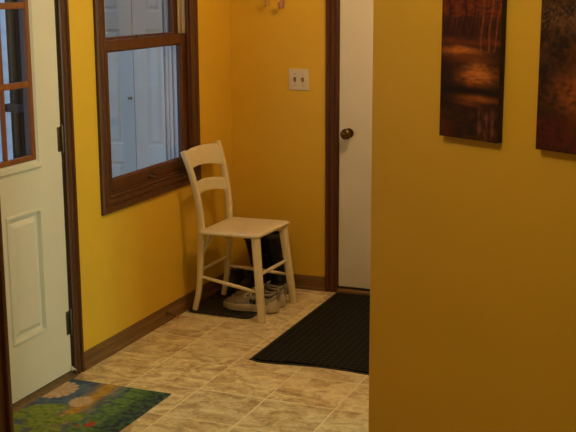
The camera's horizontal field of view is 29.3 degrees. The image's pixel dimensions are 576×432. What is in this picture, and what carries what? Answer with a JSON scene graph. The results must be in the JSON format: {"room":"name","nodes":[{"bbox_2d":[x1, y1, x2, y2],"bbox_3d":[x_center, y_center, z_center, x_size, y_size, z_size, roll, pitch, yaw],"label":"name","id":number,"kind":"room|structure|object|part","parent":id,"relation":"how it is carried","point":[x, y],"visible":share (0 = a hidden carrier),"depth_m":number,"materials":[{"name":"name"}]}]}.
{"room":"entryway","nodes":[
{"label":"entryway","id":0,"kind":"room"},
{"bbox_2d":[68,0,233,351],"bbox_3d":[-1.731,-0.131,2.876,0.150,2.440,7.466,5,13,22],"label":"wall","id":1,"kind":"structure","parent":0,"point":[136,260],"depth_m":5.32,"materials":[{"name":"yellow paint"}]},
{"bbox_2d":[0,0,72,404],"bbox_3d":[-1.109,-0.222,4.202,0.109,2.040,0.916,5,13,22],"label":"door","id":2,"kind":"structure","parent":1,"relation":"in","point":[32,198],"depth_m":4.48,"materials":[{"name":"paint"}]},
{"bbox_3d":[-1.125,-0.619,4.105,0.014,0.908,0.550,5,13,22],"label":"grille frame","id":3,"kind":"part","parent":2,"relation":"part of","materials":[{"name":"orange wood"}]},
{"bbox_3d":[-1.122,-0.618,4.104,0.018,0.974,0.610,5,13,22],"label":"lite frame","id":4,"kind":"part","parent":2,"relation":"part of","materials":[{"name":"paint"}]},
{"bbox_2d":[12,371,77,412],"bbox_3d":[-1.163,0.771,4.432,0.160,0.026,0.915,5,13,22],"label":"threshold","id":5,"kind":"object","parent":1,"relation":"attached to","point":[70,375],"depth_m":4.61,"materials":[{"name":"brown wood"}]},
{"bbox_2d":[55,0,84,374],"bbox_3d":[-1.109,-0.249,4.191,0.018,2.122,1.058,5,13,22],"label":"trim","id":6,"kind":"structure","parent":1,"relation":"attached to","point":[62,5],"depth_m":4.68,"materials":[{"name":"brown wood"}]},
{"bbox_2d":[93,0,200,215],"bbox_3d":[-0.719,-0.802,5.264,0.169,1.435,0.973,5,13,22],"label":"window","id":7,"kind":"structure","parent":1,"relation":"in","point":[178,39],"depth_m":5.55,"materials":[{"name":"brown wood"}]},
{"bbox_3d":[-0.726,-1.123,5.198,0.034,0.627,0.811,5,13,22],"label":"sash","id":8,"kind":"part","parent":7,"relation":"part of","materials":[{"name":"brown wood"}]},
{"bbox_3d":[-0.686,-0.511,5.312,0.033,0.694,0.811,5,13,22],"label":"sash","id":9,"kind":"part","parent":7,"relation":"part of","materials":[{"name":"brown wood"}]},
{"bbox_3d":[-0.655,-0.199,5.375,0.026,0.021,0.068,5,13,22],"label":"lift handle","id":10,"kind":"part","parent":7,"relation":"part of","materials":[{"name":"metal"}]},
{"bbox_2d":[84,268,233,370],"bbox_3d":[-0.605,0.492,5.612,0.017,0.080,1.601,5,13,22],"label":"baseboard","id":11,"kind":"structure","parent":1,"relation":"attached to","point":[122,339],"depth_m":5.37,"materials":[{"name":"brown wood"}]},
{"bbox_2d":[166,311,178,318],"bbox_3d":[-0.581,0.500,5.570,0.070,0.033,0.022,5,13,22],"label":"door stop","id":12,"kind":"object","parent":1,"relation":"attached to","point":[167,312],"visible":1,"depth_m":5.57,"materials":[{"name":"metal"}]},
{"bbox_2d":[74,289,368,431],"bbox_3d":[0.799,1.303,2.135,5.597,0.080,7.466,5,13,22],"label":"floor","id":13,"kind":"structure","parent":0,"point":[208,373],"depth_m":4.77,"materials":[{"name":"beige tile"}]},
{"bbox_2d":[13,379,170,431],"bbox_3d":[-0.855,0.797,4.346,0.485,0.006,0.760,5,13,22],"label":"doormat","id":14,"kind":"object","parent":13,"relation":"on","point":[76,405],"visible":0.98,"depth_m":4.43,"materials":[{"name":"multicoloured fabric"}]},
{"bbox_2d":[180,140,296,323],"bbox_3d":[-0.248,0.068,5.726,0.476,0.865,0.422,5,13,22],"label":"chair","id":15,"kind":"object","parent":13,"relation":"on","point":[253,229],"visible":1,"depth_m":5.71,"materials":[{"name":"paint"}]},
{"bbox_3d":[-0.479,0.082,5.640,0.107,0.847,0.084,5,13,22],"label":"post","id":16,"kind":"part","parent":15,"relation":"part of","materials":[{"name":"paint"}]},
{"bbox_3d":[-0.446,-0.303,5.717,0.059,0.119,0.365,5,13,24],"label":"crest rail","id":17,"kind":"part","parent":15,"relation":"part of","materials":[{"name":"paint"}]},
{"bbox_3d":[-0.343,0.015,5.942,0.093,0.850,0.031,3,12,17],"label":"post","id":18,"kind":"part","parent":15,"relation":"part of","materials":[{"name":"paint"}]},
{"bbox_3d":[-0.222,0.060,5.723,0.347,0.020,0.404,5,13,22],"label":"seat","id":19,"kind":"part","parent":15,"relation":"part of","materials":[{"name":"paint"}]},
{"bbox_3d":[-0.146,0.324,5.549,0.048,0.435,0.106,-7,14,-31],"label":"leg","id":20,"kind":"part","parent":15,"relation":"part of","materials":[{"name":"paint"}]},
{"bbox_3d":[-0.001,0.257,5.865,0.096,0.434,0.043,2,12,12],"label":"leg","id":21,"kind":"part","parent":15,"relation":"part of","materials":[{"name":"paint"}]},
{"bbox_2d":[189,291,287,318],"bbox_3d":[-0.246,0.449,5.964,0.367,0.012,0.625,5,13,22],"label":"tray","id":22,"kind":"object","parent":13,"relation":"on","point":[212,305],"visible":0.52,"depth_m":5.78,"materials":[{"name":"black rubber"}]},
{"bbox_2d":[220,268,244,292],"bbox_3d":[-0.309,0.355,6.166,0.082,0.102,0.244,5,13,22],"label":"shoe","id":23,"kind":"object","parent":22,"relation":"on","point":[237,277],"visible":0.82,"depth_m":6.16,"materials":[{"name":"black leather"}]},
{"bbox_2d":[235,270,254,291],"bbox_3d":[-0.224,0.361,6.132,0.082,0.102,0.244,5,13,22],"label":"shoe","id":24,"kind":"object","parent":22,"relation":"on","point":[247,282],"visible":0.58,"depth_m":6.11,"materials":[{"name":"black leather"}]},
{"bbox_2d":[223,289,280,312],"bbox_3d":[-0.190,0.428,5.764,0.310,0.123,0.108,5,13,22],"label":"sneaker","id":25,"kind":"object","parent":22,"relation":"on","point":[246,302],"visible":0.68,"depth_m":5.74,"materials":[{"name":"fabric"}]},
{"bbox_2d":[244,237,273,288],"bbox_3d":[-0.182,0.269,6.091,0.169,0.300,0.248,5,13,22],"label":"boot","id":26,"kind":"object","parent":22,"relation":"on","point":[267,277],"visible":0.26,"depth_m":6.09,"materials":[{"name":"black rubber"}]},
{"bbox_2d":[232,281,287,306],"bbox_3d":[-0.152,0.405,5.874,0.310,0.123,0.104,5,13,22],"label":"sneaker","id":27,"kind":"object","parent":22,"relation":"on","point":[269,287],"visible":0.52,"depth_m":5.83,"materials":[{"name":"fabric"}]},
{"bbox_2d":[263,231,287,290],"bbox_3d":[-0.082,0.265,6.048,0.151,0.325,0.248,5,13,22],"label":"boot","id":28,"kind":"object","parent":22,"relation":"on","point":[272,240],"visible":0.54,"depth_m":6.04,"materials":[{"name":"black rubber"}]},
{"bbox_2d":[249,292,369,374],"bbox_3d":[0.466,0.570,5.383,0.913,0.012,1.202,5,13,22],"label":"floor mat","id":29,"kind":"object","parent":13,"relation":"on","point":[335,335],"visible":0.44,"depth_m":5.26,"materials":[{"name":"black rubber"}]},
{"bbox_2d":[230,0,325,276],"bbox_3d":[2.236,-0.632,5.162,5.447,2.440,0.150,5,13,22],"label":"wall","id":30,"kind":"structure","parent":0,"point":[278,132],"depth_m":6.05,"materials":[{"name":"yellow paint"}]},
{"bbox_2d":[263,0,269,6],"bbox_3d":[-0.116,-1.161,5.906,0.022,0.080,0.061,5,13,22],"label":"wall hook","id":31,"kind":"object","parent":30,"relation":"attached to","point":[266,3],"visible":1,"depth_m":5.91,"materials":[{"name":"paint"}]},
{"bbox_2d":[277,0,283,8],"bbox_3d":[-0.041,-1.144,5.879,0.022,0.080,0.061,5,13,22],"label":"wall hook","id":32,"kind":"object","parent":30,"relation":"attached to","point":[281,3],"visible":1,"depth_m":5.89,"materials":[{"name":"orange metal"}]},
{"bbox_2d":[244,269,324,291],"bbox_3d":[-0.047,0.359,6.226,0.546,0.080,0.017,5,13,22],"label":"baseboard","id":33,"kind":"structure","parent":30,"relation":"attached to","point":[307,282],"depth_m":6.16,"materials":[{"name":"brown wood"}]},
{"bbox_2d":[289,69,308,90],"bbox_3d":[0.057,-0.735,5.948,0.116,0.115,0.021,5,13,22],"label":"light switch","id":34,"kind":"object","parent":30,"relation":"attached to","point":[298,78],"visible":1,"depth_m":5.95,"materials":[{"name":"beige plastic"}]},
{"bbox_2d":[325,0,338,292],"bbox_3d":[0.649,-0.585,5.736,0.965,2.124,0.018,5,13,22],"label":"trim","id":35,"kind":"structure","parent":30,"relation":"attached to","point":[332,6],"depth_m":5.95,"materials":[{"name":"brown wood"}]},
{"bbox_2d":[337,0,339,287],"bbox_3d":[0.681,-0.574,5.818,0.833,2.069,0.150,5,13,22],"label":"trim","id":36,"kind":"structure","parent":30,"relation":"attached to","point":[339,0],"depth_m":5.94,"materials":[{"name":"brown wood"}]},
{"bbox_2d":[337,286,369,295],"bbox_3d":[0.671,0.433,5.995,0.825,0.026,0.094,5,13,22],"label":"trim","id":37,"kind":"structure","parent":30,"relation":"attached to","point":[341,289],"depth_m":6.08,"materials":[{"name":"brown wood"}]},
{"bbox_2d":[339,0,372,288],"bbox_3d":[0.648,-0.563,5.739,0.818,2.009,0.112,5,13,22],"label":"door","id":38,"kind":"structure","parent":30,"relation":"in","point":[356,16],"depth_m":5.91,"materials":[{"name":"paint"}]},
{"bbox_3d":[0.312,-0.437,5.877,0.059,0.059,0.061,5,13,22],"label":"knob","id":39,"kind":"part","parent":38,"relation":"part of","materials":[{"name":"gold metal"}]},
{"bbox_2d":[368,0,575,431],"bbox_3d":[1.177,0.024,2.087,0.125,2.440,2.900,-9,15,-37],"label":"wall partition","id":40,"kind":"structure","parent":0,"point":[473,254],"depth_m":2.93,"materials":[{"name":"yellow paint"}]},
{"bbox_2d":[439,0,506,143],"bbox_3d":[0.468,-0.492,2.785,0.018,0.600,0.201,-9,15,-37],"label":"painting","id":41,"kind":"object","parent":40,"relation":"attached to","point":[473,31],"visible":1,"depth_m":2.80,"materials":[{"name":"paint"}]},
{"bbox_2d":[535,0,575,154],"bbox_3d":[0.667,-0.441,2.536,0.018,0.600,0.201,-9,15,-37],"label":"painting","id":42,"kind":"object","parent":40,"relation":"attached to","point":[556,102],"visible":1,"depth_m":2.59,"materials":[{"name":"paint"}]},
{"bbox_3d":[-1.196,-0.217,3.273,0.537,2.440,0.120,5,13,22],"label":"wall","id":43,"kind":"structure","parent":0,"visible":0},
{"bbox_2d":[0,204,13,431],"bbox_3d":[-0.931,-0.196,3.167,0.095,2.440,0.184,5,13,22],"label":"trim","id":44,"kind":"structure","parent":43,"relation":"attached to","point":[6,408],"depth_m":3.36,"materials":[{"name":"brown wood"}]},
{"label":"outside","id":45,"kind":"structure","parent":0,"visible":0},
{"bbox_2d":[4,0,25,158],"bbox_3d":[-1.779,-0.870,6.896,1.500,2.382,0.075,5,13,22],"label":"curtain","id":46,"kind":"object","parent":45,"point":[16,106],"visible":0.14,"depth_m":6.86,"materials":[{"name":"fabric"}]},
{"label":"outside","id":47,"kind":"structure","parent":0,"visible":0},
{"bbox_3d":[-3.962,0.517,6.769,6.751,0.180,8.100,5,13,22],"label":"ground","id":48,"kind":"structure","parent":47,"visible":0},
{"bbox_2d":[0,0,12,161],"bbox_3d":[-2.813,-1.356,7.939,5.743,2.990,0.052,5,13,22],"label":"wall","id":49,"kind":"structure","parent":48,"relation":"on","point":[2,12],"depth_m":7.65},
{"bbox_2d":[104,0,164,177],"bbox_3d":[-1.065,-0.880,7.321,0.770,2.260,0.085,5,13,22],"label":"door","id":50,"kind":"structure","parent":49,"relation":"in","point":[136,102],"depth_m":7.31,"materials":[{"name":"white paint"}]}
]}

